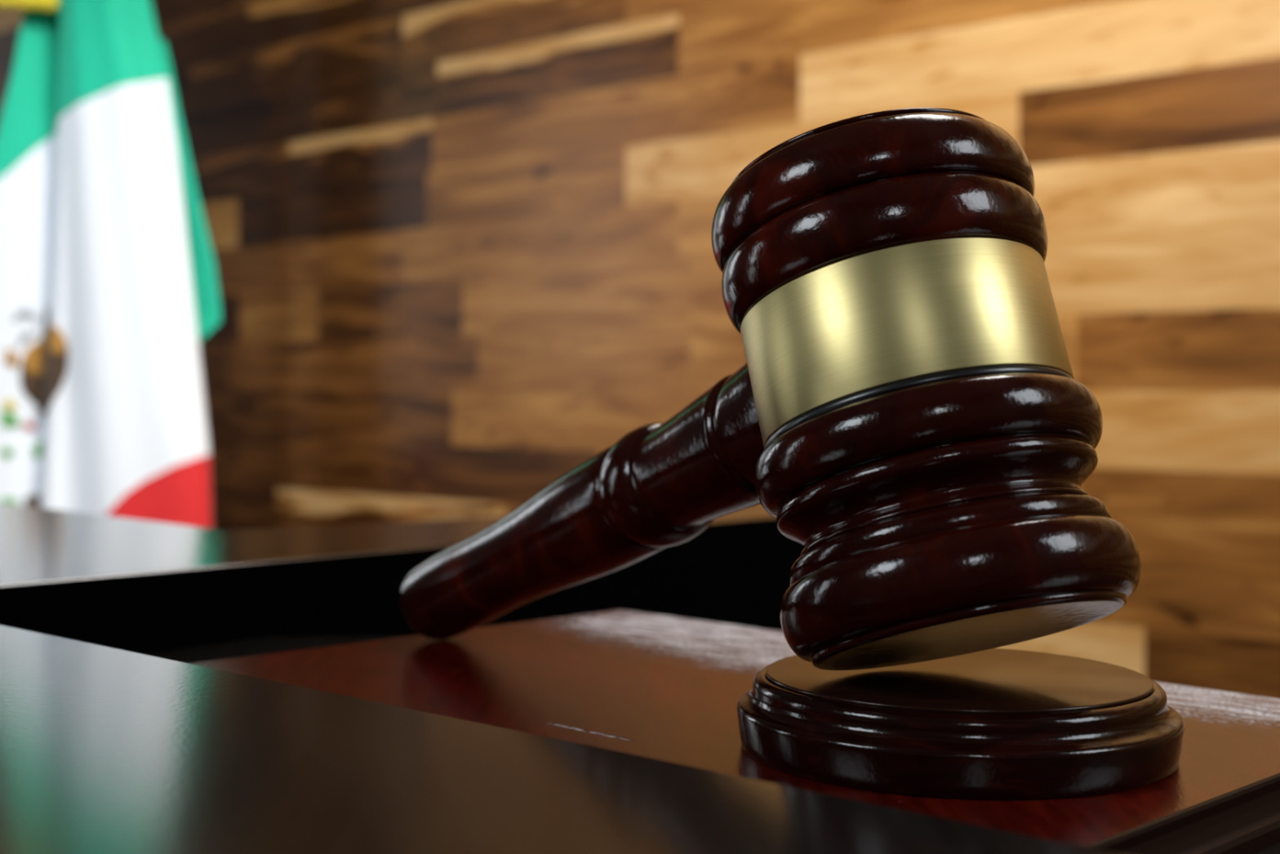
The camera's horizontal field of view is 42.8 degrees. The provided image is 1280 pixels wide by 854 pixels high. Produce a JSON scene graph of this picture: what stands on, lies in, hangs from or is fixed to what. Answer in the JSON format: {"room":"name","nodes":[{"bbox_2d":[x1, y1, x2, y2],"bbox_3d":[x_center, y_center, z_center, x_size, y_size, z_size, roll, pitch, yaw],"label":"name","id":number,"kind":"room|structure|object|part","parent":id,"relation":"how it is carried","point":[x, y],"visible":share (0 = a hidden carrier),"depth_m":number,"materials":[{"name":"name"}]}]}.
{"room":"courtroom","nodes":[
{"label":"courtroom","id":0,"kind":"room"},
{"bbox_2d":[0,0,1279,697],"bbox_3d":[-0.088,-0.588,1.977,7.150,2.844,0.060,1,1,42],"label":"wall","id":1,"kind":"structure","parent":0,"point":[462,250],"depth_m":1.87,"materials":[{"name":"brown wood"}]},
{"bbox_3d":[-1.276,0.876,0.705,7.894,0.050,7.646,0,1,0],"label":"floor","id":2,"kind":"structure","parent":0,"visible":0},
{"bbox_2d":[0,0,221,528],"bbox_3d":[-0.773,-0.044,2.265,0.433,1.740,0.300,0,1,0],"label":"flag","id":3,"kind":"object","parent":2,"relation":"on","point":[109,294],"visible":0.85,"depth_m":2.15,"materials":[{"name":"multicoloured fabric"}]},
{"bbox_2d":[0,502,1118,853],"bbox_3d":[-0.497,0.453,0.608,1.710,0.808,1.800,0,1,0],"label":"bench","id":4,"kind":"object","parent":2,"relation":"on","point":[108,745],"visible":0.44,"depth_m":0.30,"materials":[{"name":"black"}]},
{"bbox_2d":[146,635,1279,853],"bbox_3d":[0.143,0.475,0.334,0.805,0.780,0.240,1,1,41],"label":"writing desk","id":5,"kind":"object","parent":2,"relation":"on","point":[266,645],"visible":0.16,"depth_m":0.58,"materials":[{"name":"black wood"}]},
{"bbox_2d":[191,609,1279,853],"bbox_3d":[0.023,0.077,0.434,0.294,0.012,0.213,1,1,45],"label":"desk top","id":6,"kind":"structure","parent":5,"relation":"on","point":[668,688],"depth_m":0.42,"materials":[{"name":"brown wood"}]},
{"bbox_2d":[400,107,1141,670],"bbox_3d":[0.019,0.001,0.431,0.076,0.140,0.268,0,1,-30],"label":"gavel","id":7,"kind":"object","parent":6,"relation":"on","point":[907,407],"visible":1,"depth_m":0.34,"materials":[{"name":"brown wood"}]},
{"bbox_3d":[-0.012,0.025,0.458,0.037,0.037,0.199,2,-20,-36],"label":"handle","id":8,"kind":"part","parent":7,"relation":"part of","materials":[{"name":"brown wood"}]},
{"bbox_2d":[737,648,1184,799],"bbox_3d":[0.071,0.064,0.367,0.098,0.017,0.098,0,1,0],"label":"block","id":9,"kind":"object","parent":6,"relation":"on","point":[993,723],"visible":0.91,"depth_m":0.33,"materials":[{"name":"wood"}]}
]}

